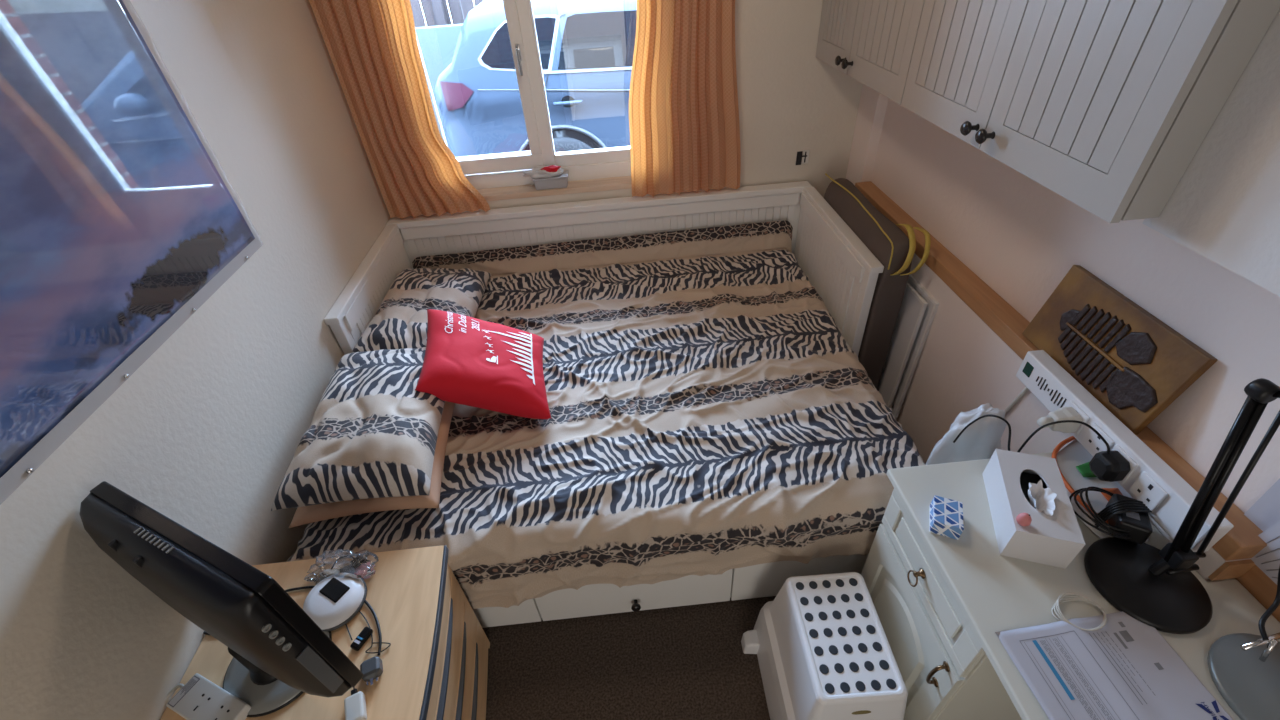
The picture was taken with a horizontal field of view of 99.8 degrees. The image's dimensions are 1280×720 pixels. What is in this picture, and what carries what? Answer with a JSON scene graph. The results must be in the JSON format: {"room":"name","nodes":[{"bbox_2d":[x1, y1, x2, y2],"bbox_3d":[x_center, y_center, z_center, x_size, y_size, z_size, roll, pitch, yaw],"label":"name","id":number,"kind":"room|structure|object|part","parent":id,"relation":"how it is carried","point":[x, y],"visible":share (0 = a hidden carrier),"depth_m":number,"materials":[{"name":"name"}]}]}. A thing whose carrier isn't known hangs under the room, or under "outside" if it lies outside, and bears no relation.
{"room":"bedroom","nodes":[
{"label":"bedroom","id":0,"kind":"room"},
{"bbox_2d":[0,0,389,719],"bbox_3d":[-1.149,0.314,0.799,0.120,2.420,4.200,-6,39,-1],"label":"wall","id":1,"kind":"structure","parent":0,"point":[213,410],"depth_m":1.44,"materials":[{"name":"beige paint"}]},
{"bbox_2d":[0,0,254,477],"bbox_3d":[-1.135,-0.217,0.799,0.009,0.880,1.563,-6,39,-1],"label":"poster","id":2,"kind":"object","parent":1,"relation":"attached to","point":[115,213],"visible":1,"depth_m":1.12,"materials":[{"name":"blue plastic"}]},
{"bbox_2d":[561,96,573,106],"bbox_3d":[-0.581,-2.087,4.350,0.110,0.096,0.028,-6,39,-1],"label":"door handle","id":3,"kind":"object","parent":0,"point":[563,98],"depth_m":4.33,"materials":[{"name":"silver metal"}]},
{"bbox_2d":[394,0,862,217],"bbox_3d":[-0.097,-1.089,2.663,2.580,2.720,0.280,-6,39,-1],"label":"wall","id":4,"kind":"structure","parent":0,"point":[791,101],"depth_m":2.49,"materials":[{"name":"beige paint"}]},
{"bbox_2d":[416,0,630,188],"bbox_3d":[-0.485,-1.332,2.378,1.160,1.137,0.127,-6,39,-1],"label":"window","id":5,"kind":"structure","parent":4,"relation":"in","point":[498,170],"depth_m":2.61,"materials":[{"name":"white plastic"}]},
{"bbox_3d":[-0.757,-1.326,2.366,0.507,0.990,0.069,-6,39,-1],"label":"sash","id":6,"kind":"part","parent":5,"relation":"part of","materials":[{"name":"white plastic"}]},
{"bbox_3d":[-0.524,-1.303,2.340,0.020,0.120,0.038,-6,39,-1],"label":"handle","id":7,"kind":"part","parent":5,"relation":"part of","materials":[{"name":"silver metal"}]},
{"bbox_2d":[476,176,631,200],"bbox_3d":[-0.447,-0.855,2.697,1.158,0.028,0.104,-6,39,-1],"label":"windowsill","id":8,"kind":"structure","parent":4,"relation":"attached to","point":[614,183],"depth_m":2.66,"materials":[{"name":"wood"}]},
{"bbox_2d":[532,170,568,189],"bbox_3d":[-0.439,-0.887,2.665,0.178,0.060,0.093,-6,39,-1],"label":"plastic tub","id":9,"kind":"object","parent":8,"relation":"on","point":[561,180],"visible":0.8,"depth_m":2.63,"materials":[{"name":"white plastic"}]},
{"bbox_2d":[523,165,563,178],"bbox_3d":[-0.473,-0.923,2.625,0.204,0.048,0.092,-6,39,-1],"label":"snack bag","id":10,"kind":"object","parent":9,"relation":"on","point":[547,171],"visible":1,"depth_m":2.60,"materials":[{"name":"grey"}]},
{"bbox_2d":[796,150,809,164],"bbox_3d":[0.799,-0.994,2.645,0.060,0.070,0.010,-6,39,-1],"label":"wall socket","id":11,"kind":"object","parent":4,"relation":"attached to","point":[805,156],"visible":1,"depth_m":2.64,"materials":[{"name":"black plastic"}]},
{"bbox_3d":[-0.380,-1.727,1.863,1.840,0.024,0.024,-6,39,-1],"label":"pole","id":12,"kind":"object","parent":4,"relation":"attached to","visible":0},
{"bbox_2d":[309,0,489,218],"bbox_3d":[-1.006,-1.182,2.240,0.483,1.215,0.063,-6,39,-1],"label":"curtain","id":13,"kind":"object","parent":12,"relation":"hanging from","point":[372,45],"visible":1,"depth_m":2.30,"materials":[{"name":"orange fabric"}]},
{"bbox_2d":[629,0,740,197],"bbox_3d":[0.192,-1.298,2.271,0.535,1.215,0.066,-6,39,-1],"label":"curtain","id":14,"kind":"object","parent":12,"relation":"hanging from","point":[684,126],"visible":1,"depth_m":2.38,"materials":[{"name":"orange fabric"}]},
{"bbox_2d":[482,596,775,719],"bbox_3d":[0.140,1.101,1.695,2.540,0.080,4.600,-6,39,-1],"label":"floor","id":15,"kind":"structure","parent":0,"point":[689,662],"depth_m":1.76,"materials":[{"name":"brown carpet"}]},
{"bbox_2d":[160,545,489,719],"bbox_3d":[-0.735,1.036,1.316,0.585,0.600,0.874,-6,39,-1],"label":"dresser","id":16,"kind":"object","parent":15,"relation":"on","point":[435,663],"visible":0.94,"depth_m":1.33,"materials":[{"name":"brown wood"}]},
{"bbox_2d":[165,673,250,719],"bbox_3d":[-0.956,0.755,1.182,0.211,0.032,0.078,11,41,18],"label":"power strip","id":17,"kind":"object","parent":16,"relation":"on","point":[200,698],"visible":1,"depth_m":1.17,"materials":[{"name":"white plastic"}]},
{"bbox_2d":[180,679,195,694],"bbox_3d":[-1.005,0.727,1.197,0.013,0.001,0.032,12,42,20],"label":"print","id":18,"kind":"object","parent":17,"relation":"on","point":[189,688],"depth_m":1.19,"materials":[{"name":"grey paper"}]},
{"bbox_2d":[80,481,363,716],"bbox_3d":[-0.837,0.516,1.101,0.515,0.489,0.229,4,40,10],"label":"television","id":19,"kind":"object","parent":16,"relation":"on","point":[280,654],"visible":0.96,"depth_m":0.96,"materials":[{"name":"black plastic"}]},
{"bbox_3d":[-0.607,0.591,1.026,0.003,0.160,0.026,14,43,21],"label":"connector panel","id":20,"kind":"part","parent":19,"relation":"part of","materials":[{"name":"grey plastic"}]},
{"bbox_2d":[285,586,381,655],"bbox_3d":[-0.760,0.619,1.347,0.380,0.006,0.098,12,42,20],"label":"lead","id":21,"kind":"object","parent":16,"relation":"on","point":[304,587],"visible":0.57,"depth_m":1.32,"materials":[{"name":"black plastic"}]},
{"bbox_2d":[303,573,366,631],"bbox_3d":[-0.768,0.598,1.348,0.151,0.042,0.151,-6,39,-1],"label":"dock","id":22,"kind":"object","parent":16,"relation":"on","point":[337,599],"visible":0.91,"depth_m":1.33,"materials":[{"name":"white plastic"}]},
{"bbox_2d":[304,549,378,584],"bbox_3d":[-0.784,0.537,1.407,0.185,0.058,0.106,-6,39,-1],"label":"clear bag","id":23,"kind":"object","parent":16,"relation":"on","point":[360,566],"visible":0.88,"depth_m":1.41,"materials":[{"name":"grey"}]},
{"bbox_2d":[344,687,366,719],"bbox_3d":[-0.625,0.735,1.179,0.038,0.026,0.121,-20,42,-18],"label":"plug","id":24,"kind":"object","parent":16,"relation":"on","point":[355,704],"visible":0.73,"depth_m":1.15,"materials":[{"name":"grey plastic"}]},
{"bbox_2d":[350,627,372,650],"bbox_3d":[-0.662,0.663,1.281,0.024,0.015,0.052,13,42,20],"label":"key fob","id":25,"kind":"object","parent":16,"relation":"on","point":[356,645],"visible":1,"depth_m":1.27,"materials":[{"name":"black plastic"}]},
{"bbox_2d":[345,611,390,653],"bbox_3d":[-0.684,0.648,1.305,0.210,0.002,0.052,23,46,30],"label":"lead","id":26,"kind":"object","parent":16,"relation":"on","point":[359,611],"visible":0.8,"depth_m":1.27,"materials":[{"name":"black plastic"}]},
{"bbox_2d":[360,656,382,685],"bbox_3d":[-0.604,0.704,1.212,0.042,0.030,0.058,-19,41,-17],"label":"plug","id":27,"kind":"object","parent":16,"relation":"on","point":[372,668],"visible":0.97,"depth_m":1.21,"materials":[{"name":"grey plastic"}]},
{"bbox_3d":[-0.511,0.843,1.184,0.065,0.106,0.874,-6,39,-1],"label":"drawer","id":28,"kind":"part","parent":16,"relation":"part of","materials":[{"name":"brown wood"}]},
{"bbox_3d":[-0.504,0.940,1.262,0.065,0.136,0.874,-6,39,-1],"label":"drawer","id":29,"kind":"part","parent":16,"relation":"part of","materials":[{"name":"brown wood"}]},
{"bbox_3d":[-0.496,1.048,1.351,0.065,0.136,0.874,-6,39,-1],"label":"drawer","id":30,"kind":"part","parent":16,"relation":"part of","materials":[{"name":"brown wood"}]},
{"bbox_3d":[-0.795,0.780,1.655,0.532,0.578,0.018,-6,39,-1],"label":"panel","id":31,"kind":"part","parent":16,"relation":"part of","materials":[{"name":"brown wood"}]},
{"bbox_3d":[-0.487,1.166,1.447,0.065,0.161,0.874,-6,39,-1],"label":"drawer","id":32,"kind":"part","parent":16,"relation":"part of","materials":[{"name":"brown wood"}]},
{"bbox_2d":[324,181,883,627],"bbox_3d":[-0.098,0.056,2.280,2.097,0.830,1.722,-6,39,-1],"label":"bed","id":33,"kind":"object","parent":15,"relation":"on","point":[842,270],"visible":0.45,"depth_m":2.49,"materials":[{"name":"white paint"}]},
{"bbox_3d":[-1.118,0.160,2.272,0.037,0.800,0.045,-6,39,-1],"label":"arm post","id":34,"kind":"part","parent":33,"relation":"part of","materials":[{"name":"white paint"}]},
{"bbox_3d":[-1.149,-0.377,2.355,0.010,0.070,0.760,-6,39,-1],"label":"arm moulding","id":35,"kind":"part","parent":33,"relation":"part of","materials":[{"name":"white paint"}]},
{"bbox_3d":[-1.137,-0.188,2.519,0.006,0.430,0.653,-6,39,-1],"label":"arm panel","id":36,"kind":"part","parent":33,"relation":"part of","materials":[{"name":"white paint"}]},
{"bbox_3d":[-0.679,0.849,1.805,0.659,0.232,0.019,-6,39,-1],"label":"drawer","id":37,"kind":"part","parent":33,"relation":"part of","materials":[{"name":"white paint"}]},
{"bbox_3d":[-0.168,-0.457,2.925,2.090,0.780,0.037,-6,39,-1],"label":"rail","id":38,"kind":"part","parent":33,"relation":"part of","materials":[{"name":"white paint"}]},
{"bbox_3d":[-0.187,-0.718,2.681,1.980,0.065,0.014,-6,39,-1],"label":"moulding","id":39,"kind":"part","parent":33,"relation":"part of","materials":[{"name":"white paint"}]},
{"bbox_3d":[-0.174,-0.527,2.841,1.958,0.435,0.007,-6,39,-1],"label":"panel","id":40,"kind":"part","parent":33,"relation":"part of","materials":[{"name":"white paint"}]},
{"bbox_3d":[-0.019,0.785,1.822,0.659,0.232,0.019,-6,39,-1],"label":"drawer","id":41,"kind":"part","parent":33,"relation":"part of","materials":[{"name":"white paint"}]},
{"bbox_3d":[-0.014,0.831,1.826,0.034,0.034,0.034,-6,39,-1],"label":"knob","id":42,"kind":"part","parent":33,"relation":"part of","materials":[{"name":"black metal"}]},
{"bbox_3d":[0.642,0.721,1.839,0.659,0.232,0.019,-6,39,-1],"label":"drawer","id":43,"kind":"part","parent":33,"relation":"part of","materials":[{"name":"white paint"}]},
{"bbox_3d":[0.856,-0.382,2.570,0.006,0.430,0.653,-6,39,-1],"label":"arm panel","id":44,"kind":"part","parent":33,"relation":"part of","materials":[{"name":"white paint"}]},
{"bbox_3d":[0.839,-0.570,2.406,0.010,0.070,0.760,-6,39,-1],"label":"arm moulding","id":45,"kind":"part","parent":33,"relation":"part of","materials":[{"name":"white paint"}]},
{"bbox_3d":[0.917,-0.038,2.324,0.037,0.800,0.045,-6,39,-1],"label":"arm post","id":46,"kind":"part","parent":33,"relation":"part of","materials":[{"name":"white paint"}]},
{"bbox_3d":[-0.107,0.086,2.295,1.965,0.225,1.570,-6,39,-1],"label":"mattress","id":47,"kind":"object","parent":33,"relation":"on","visible":0},
{"bbox_2d":[287,220,924,609],"bbox_3d":[-0.106,0.085,2.229,1.950,0.498,1.669,-6,39,-1],"label":"duvet","id":48,"kind":"object","parent":47,"relation":"on","point":[711,414],"visible":0.73,"depth_m":1.82,"materials":[{"name":"fabric"}]},
{"bbox_2d":[289,401,454,527],"bbox_3d":[-0.858,0.238,1.847,0.430,0.090,0.700,-7,39,-4],"label":"pillow","id":49,"kind":"object","parent":48,"relation":"on","point":[303,515],"visible":0.18,"depth_m":1.60,"materials":[{"name":"beige fabric"}]},
{"bbox_2d":[271,347,444,510],"bbox_3d":[-0.858,0.170,1.765,0.423,0.164,0.690,-7,39,-4],"label":"pillow","id":50,"kind":"object","parent":49,"relation":"on","point":[370,434],"visible":0.88,"depth_m":1.60,"materials":[{"name":"fabric"}]},
{"bbox_2d":[352,268,491,352],"bbox_3d":[-0.924,-0.221,2.336,0.428,0.182,0.731,-5,39,-1],"label":"pillow","id":51,"kind":"object","parent":48,"relation":"on","point":[400,321],"visible":0.69,"depth_m":2.27,"materials":[{"name":"fabric"}]},
{"bbox_2d":[415,309,551,418],"bbox_3d":[-0.559,0.011,1.968,0.460,0.275,0.432,-6,39,-1],"label":"cushion","id":52,"kind":"object","parent":48,"relation":"on","point":[469,361],"visible":1,"depth_m":1.87,"materials":[{"name":"red fabric"}]},
{"bbox_2d":[741,572,907,719],"bbox_3d":[0.520,0.874,1.542,0.374,0.420,0.436,-4,39,0],"label":"step stool","id":53,"kind":"object","parent":15,"relation":"on","point":[822,648],"visible":1,"depth_m":1.42,"materials":[{"name":"white plastic"}]},
{"bbox_2d":[824,173,930,389],"bbox_3d":[0.981,-0.298,2.498,0.138,0.958,0.758,-6,39,-1],"label":"bag","id":54,"kind":"object","parent":15,"relation":"on","point":[887,242],"visible":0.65,"depth_m":2.16,"materials":[{"name":"brown fabric"}]},
{"bbox_2d":[877,281,927,407],"bbox_3d":[1.073,-0.057,2.400,0.027,0.715,0.392,-6,39,-1],"label":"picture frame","id":55,"kind":"object","parent":15,"relation":"on","point":[913,306],"visible":0.25,"depth_m":2.21,"materials":[{"name":"white paint"}]},
{"bbox_2d":[891,274,938,419],"bbox_3d":[1.095,-0.056,2.380,0.027,0.735,0.427,-6,39,-1],"label":"picture frame","id":56,"kind":"object","parent":15,"relation":"on","point":[932,306],"visible":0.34,"depth_m":2.14,"materials":[{"name":"white paint"}]},
{"bbox_2d":[861,452,1279,719],"bbox_3d":[1.012,1.043,1.025,0.591,0.750,1.593,-6,39,-1],"label":"desk","id":57,"kind":"object","parent":15,"relation":"on","point":[940,602],"visible":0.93,"depth_m":1.22,"materials":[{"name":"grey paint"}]},
{"bbox_3d":[0.714,0.784,1.522,0.007,0.330,0.237,-6,39,-1],"label":"raised panel","id":58,"kind":"part","parent":57,"relation":"part of","materials":[{"name":"grey paint"}]},
{"bbox_3d":[0.671,0.537,1.324,0.010,0.042,0.038,-6,39,-1],"label":"ring pull","id":59,"kind":"part","parent":57,"relation":"part of","materials":[{"name":"gold metal"}]},
{"bbox_3d":[0.718,0.784,1.522,0.018,0.500,0.407,-6,39,-1],"label":"door","id":60,"kind":"part","parent":57,"relation":"part of","materials":[{"name":"grey paint"}]},
{"bbox_3d":[0.698,0.519,1.306,0.018,0.155,0.407,-6,39,-1],"label":"drawer","id":61,"kind":"part","parent":57,"relation":"part of","materials":[{"name":"grey paint"}]},
{"bbox_3d":[0.696,0.744,1.272,0.032,0.112,0.022,-6,39,-1],"label":"bow handle","id":62,"kind":"part","parent":57,"relation":"part of","materials":[{"name":"gold metal"}]},
{"bbox_2d":[929,495,963,539],"bbox_3d":[0.713,0.366,1.256,0.060,0.043,0.078,12,42,19],"label":"box","id":63,"kind":"object","parent":57,"relation":"on","point":[946,515],"visible":1,"depth_m":1.24,"materials":[{"name":"blue cardboard"}]},
{"bbox_2d":[982,449,1085,568],"bbox_3d":[0.892,0.327,1.232,0.125,0.113,0.235,9,41,15],"label":"tissue box","id":64,"kind":"object","parent":57,"relation":"on","point":[1016,483],"visible":1,"depth_m":1.19,"materials":[{"name":"white"}]},
{"bbox_2d":[1016,513,1031,525],"bbox_3d":[0.814,0.337,1.141,0.027,0.031,0.027,-6,39,-1],"label":"egg","id":65,"kind":"object","parent":64,"relation":"on","point":[1023,519],"visible":1,"depth_m":1.13,"materials":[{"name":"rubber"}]},
{"bbox_2d":[953,414,1130,481],"bbox_3d":[0.989,0.220,1.342,0.338,0.189,0.078,23,46,29],"label":"cable","id":66,"kind":"object","parent":57,"relation":"on","point":[1109,465],"visible":0.84,"depth_m":1.25,"materials":[{"name":"black plastic"}]},
{"bbox_2d":[1051,593,1106,630],"bbox_3d":[0.886,0.508,1.085,0.085,0.020,0.083,25,48,32],"label":"coiled cable","id":67,"kind":"object","parent":57,"relation":"on","point":[1060,600],"visible":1,"depth_m":1.09,"materials":[{"name":"grey plastic"}]},
{"bbox_2d":[1051,436,1148,542],"bbox_3d":[1.116,0.307,1.306,0.218,0.015,0.346,-6,39,-1],"label":"bag","id":68,"kind":"object","parent":57,"relation":"on","point":[1073,460],"visible":0.42,"depth_m":1.32,"materials":[{"name":"plastic"}]},
{"bbox_2d":[1069,486,1152,543],"bbox_3d":[1.057,0.343,1.216,0.140,0.072,0.131,20,45,27],"label":"power adapter","id":69,"kind":"object","parent":68,"relation":"on","point":[1128,518],"visible":0.99,"depth_m":1.19,"materials":[{"name":"black plastic"}]},
{"bbox_2d":[995,612,1232,719],"bbox_3d":[0.872,0.613,0.960,0.313,0.010,0.311,-6,39,-1],"label":"letter","id":70,"kind":"object","parent":57,"relation":"on","point":[1124,669],"visible":1,"depth_m":1.00,"materials":[{"name":"grey paper"}]},
{"bbox_2d":[1084,378,1279,633],"bbox_3d":[1.085,0.341,0.826,0.209,0.580,0.530,-13,40,-11],"label":"desk lamp","id":71,"kind":"object","parent":57,"relation":"on","point":[1158,588],"visible":0.99,"depth_m":1.07,"materials":[{"name":"black plastic"}]},
{"bbox_3d":[1.063,0.231,1.000,0.027,0.406,0.100,-14,40,-11],"label":"arm","id":72,"kind":"part","parent":71,"relation":"part of","materials":[{"name":"black metal"}]},
{"bbox_3d":[1.107,0.232,0.994,0.009,0.384,0.070,-26,44,-24],"label":"parallel rod","id":73,"kind":"part","parent":71,"relation":"part of","materials":[{"name":"black plastic"}]},
{"bbox_3d":[1.110,0.137,0.732,0.036,0.104,0.402,-13,40,-11],"label":"arm","id":74,"kind":"part","parent":71,"relation":"part of","materials":[{"name":"black metal"}]},
{"bbox_2d":[1207,566,1279,719],"bbox_3d":[1.138,0.510,0.897,0.226,0.221,0.260,-25,43,-23],"label":"desk lamp","id":75,"kind":"object","parent":57,"relation":"on","point":[1244,668],"visible":1,"depth_m":0.97,"materials":[{"name":"grey metal"}]},
{"bbox_3d":[1.126,0.521,0.971,0.096,0.055,0.025,-11,39,-8],"label":"clamp lever","id":76,"kind":"part","parent":75,"relation":"part of","materials":[{"name":"silver metal"}]},
{"bbox_2d":[926,403,1006,464],"bbox_3d":[0.957,0.259,1.583,0.164,0.327,0.148,-24,43,-23],"label":"bag","id":77,"kind":"object","parent":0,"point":[979,441],"visible":0.47,"depth_m":1.51,"materials":[{"name":"grey plastic"}]},
{"bbox_2d":[896,253,1250,580],"bbox_3d":[1.171,0.112,2.103,0.078,0.815,1.945,-6,39,-1],"label":"wall","id":78,"kind":"structure","parent":0,"point":[963,365],"depth_m":1.87,"materials":[{"name":"paint"}]},
{"bbox_2d":[1004,387,1028,412],"bbox_3d":[1.143,0.174,1.684,0.010,0.352,0.071,-7,39,-3],"label":"cable","id":79,"kind":"object","parent":78,"relation":"attached to","point":[1025,389],"visible":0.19,"depth_m":1.62,"materials":[{"name":"grey plastic"}]},
{"bbox_2d":[855,181,1266,560],"bbox_3d":[1.145,-0.223,1.830,0.077,0.051,1.944,-6,39,-1],"label":"board","id":80,"kind":"object","parent":78,"relation":"on","point":[1242,541],"visible":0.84,"depth_m":1.69,"materials":[{"name":"brown wood"}]},
{"bbox_2d":[1022,265,1216,434],"bbox_3d":[1.181,-0.039,1.373,0.070,0.235,0.418,-6,39,-1],"label":"wall plaque","id":81,"kind":"object","parent":80,"relation":"on","point":[1131,361],"visible":1,"depth_m":1.33,"materials":[{"name":"brown wood"}]},
{"bbox_2d":[1244,478,1279,531],"bbox_3d":[1.250,0.311,1.045,0.002,0.129,0.102,-6,39,-1],"label":"paper sheet","id":82,"kind":"object","parent":80,"relation":"on","point":[1264,513],"visible":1,"depth_m":1.07,"materials":[{"name":"grey paper"}]},
{"bbox_2d":[1251,522,1279,584],"bbox_3d":[1.238,0.373,1.026,0.003,0.134,0.116,-6,39,-1],"label":"paper sheet","id":83,"kind":"object","parent":80,"relation":"on","point":[1267,559],"visible":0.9,"depth_m":1.06,"materials":[{"name":"grey paper"}]},
{"bbox_2d":[1016,350,1233,551],"bbox_3d":[1.132,0.188,1.317,0.053,0.093,0.575,-6,39,-1],"label":"strip","id":84,"kind":"object","parent":78,"relation":"attached to","point":[1151,481],"visible":0.83,"depth_m":1.25,"materials":[{"name":"white plastic"}]},
{"bbox_2d":[1037,407,1081,432],"bbox_3d":[1.058,0.156,1.370,0.083,0.060,0.056,-6,39,-1],"label":"plug adaptor","id":85,"kind":"object","parent":84,"relation":"attached to","point":[1064,413],"visible":0.85,"depth_m":1.35,"materials":[{"name":"grey plastic"}]},
{"bbox_2d":[1067,401,1089,435],"bbox_3d":[1.103,0.148,1.369,0.006,0.068,0.064,-6,39,-1],"label":"outlet","id":86,"kind":"object","parent":84,"relation":"attached to","point":[1082,407],"depth_m":1.34,"materials":[{"name":"white plastic"}]},
{"bbox_2d":[1081,423,1113,454],"bbox_3d":[1.110,0.198,1.307,0.006,0.068,0.064,-6,39,-1],"label":"outlet","id":87,"kind":"object","parent":84,"relation":"attached to","point":[1090,440],"depth_m":1.30,"materials":[{"name":"white plastic"}]},
{"bbox_2d":[1112,444,1137,483],"bbox_3d":[1.115,0.242,1.252,0.006,0.068,0.064,-6,39,-1],"label":"outlet","id":88,"kind":"object","parent":84,"relation":"attached to","point":[1129,452],"depth_m":1.23,"materials":[{"name":"white plastic"}]},
{"bbox_2d":[1129,471,1167,512],"bbox_3d":[1.122,0.292,1.190,0.006,0.068,0.064,-6,39,-1],"label":"outlet","id":89,"kind":"object","parent":84,"relation":"attached to","point":[1148,487],"depth_m":1.18,"materials":[{"name":"white plastic"}]},
{"bbox_2d":[1208,559,1254,580],"bbox_3d":[1.219,0.431,1.107,0.062,0.059,0.008,-6,39,-1],"label":"trim","id":90,"kind":"structure","parent":78,"relation":"attached to","point":[1232,569],"depth_m":1.10,"materials":[{"name":"brown wood"}]},
{"bbox_2d":[871,99,1279,512],"bbox_3d":[1.298,0.076,0.861,0.120,2.420,4.200,-6,39,-1],"label":"wall","id":91,"kind":"structure","parent":0,"point":[1019,236],"depth_m":1.38,"materials":[{"name":"paint"}]},
{"bbox_2d":[846,84,888,184],"bbox_3d":[1.052,-1.173,2.421,0.050,2.420,0.175,-6,39,-1],"label":"trim","id":92,"kind":"structure","parent":91,"relation":"attached to","point":[872,108],"depth_m":2.49,"materials":[{"name":"paint"}]},
{"bbox_2d":[816,0,924,104],"bbox_3d":[0.902,-1.445,1.768,0.324,0.918,0.821,-6,39,-1],"label":"upper cabinet","id":93,"kind":"object","parent":91,"relation":"attached to","point":[872,42],"visible":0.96,"depth_m":1.87,"materials":[{"name":"grey paint"}]},
{"bbox_3d":[0.770,-1.573,1.946,0.018,0.908,0.359,-6,39,-1],"label":"door","id":94,"kind":"part","parent":93,"relation":"part of","materials":[{"name":"grey paint"}]},
{"bbox_3d":[0.778,-1.161,2.088,0.038,0.036,0.036,-6,39,-1],"label":"knob","id":95,"kind":"part","parent":93,"relation":"part of","materials":[{"name":"black metal"}]},
{"bbox_3d":[0.783,-1.119,2.035,0.038,0.036,0.036,-6,39,-1],"label":"knob","id":96,"kind":"part","parent":93,"relation":"part of","materials":[{"name":"black metal"}]},
{"bbox_2d":[1232,565,1279,621],"bbox_3d":[1.361,1.334,0.515,0.014,0.900,2.080,-6,39,-1],"label":"trim","id":97,"kind":"structure","parent":91,"relation":"attached to","point":[1255,580],"depth_m":1.09,"materials":[{"name":"brown wood"}]},
{"bbox_2d":[1143,10,1279,295],"bbox_3d":[1.170,0.092,-0.228,0.193,1.058,2.510,-6,39,-1],"label":"wall","id":98,"kind":"structure","parent":0,"point":[1224,207],"depth_m":0.90,"materials":[{"name":"white paint"}]},
{"bbox_2d":[901,0,1279,222],"bbox_3d":[0.876,-0.900,1.100,0.132,0.918,0.892,-6,39,-1],"label":"upper cabinet","id":99,"kind":"object","parent":98,"relation":"attached to","point":[1105,105],"visible":1,"depth_m":1.06,"materials":[{"name":"grey paint"}]},
{"bbox_3d":[0.839,-1.035,1.277,0.018,0.908,0.440,-6,39,-1],"label":"door","id":100,"kind":"part","parent":99,"relation":"part of","materials":[{"name":"grey paint"}]},
{"bbox_3d":[0.851,-0.598,1.387,0.038,0.036,0.036,-6,39,-1],"label":"knob","id":101,"kind":"part","parent":99,"relation":"part of","materials":[{"name":"black metal"}]},
{"bbox_3d":[0.856,-0.555,1.335,0.038,0.036,0.036,-6,39,-1],"label":"knob","id":102,"kind":"part","parent":99,"relation":"part of","materials":[{"name":"black metal"}]},
{"bbox_3d":[0.875,-0.756,0.930,0.018,0.908,0.444,-6,39,-1],"label":"door","id":103,"kind":"part","parent":99,"relation":"part of","materials":[{"name":"grey paint"}]},
{"label":"outside","id":104,"kind":"structure","parent":0,"visible":0},
{"bbox_3d":[-0.057,-2.945,7.008,15.000,0.100,8.660,-6,39,-1],"label":"floor","id":105,"kind":"structure","parent":104,"visible":0},
{"bbox_2d":[415,24,462,149],"bbox_3d":[-4.535,-2.822,6.134,6.020,1.340,0.150,-6,39,-1],"label":"wall","id":106,"kind":"structure","parent":105,"relation":"on","point":[437,44],"depth_m":5.83,"materials":[{"name":"grey"}]},
{"bbox_2d":[410,0,483,26],"bbox_3d":[-1.126,-3.690,6.556,10.792,1.750,0.142,-6,39,-1],"label":"fence","id":107,"kind":"object","parent":105,"relation":"on","point":[436,12],"visible":0.02,"depth_m":6.20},
{"bbox_3d":[-2.265,-3.566,6.510,0.100,1.750,0.100,-6,39,-1],"label":"post","id":108,"kind":"part","parent":107,"relation":"part of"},
{"bbox_2d":[435,0,636,156],"bbox_3d":[0.597,-2.621,5.076,4.620,1.754,1.970,-6,39,-1],"label":"parked car","id":109,"kind":"object","parent":105,"relation":"on","point":[586,47],"visible":0.2,"depth_m":4.25,"materials":[{"name":"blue metal"}]},
{"bbox_2d":[440,81,473,110],"bbox_3d":[-1.454,-2.103,4.309,0.293,0.220,0.030,9,41,16],"label":"tail lamp","id":110,"kind":"object","parent":109,"relation":"attached to","point":[455,95],"depth_m":4.30,"materials":[{"name":"pink"}]},
{"bbox_3d":[-0.664,-1.764,4.600,0.916,0.462,0.056,-6,39,-1],"label":"arch trim","id":111,"kind":"part","parent":109,"relation":"part of","materials":[{"name":"grey plastic"}]},
{"bbox_3d":[-0.578,-2.063,4.321,0.245,0.028,0.049,-6,39,-1],"label":"door handle","id":112,"kind":"part","parent":109,"relation":"part of","materials":[{"name":"silver metal"}]}
]}

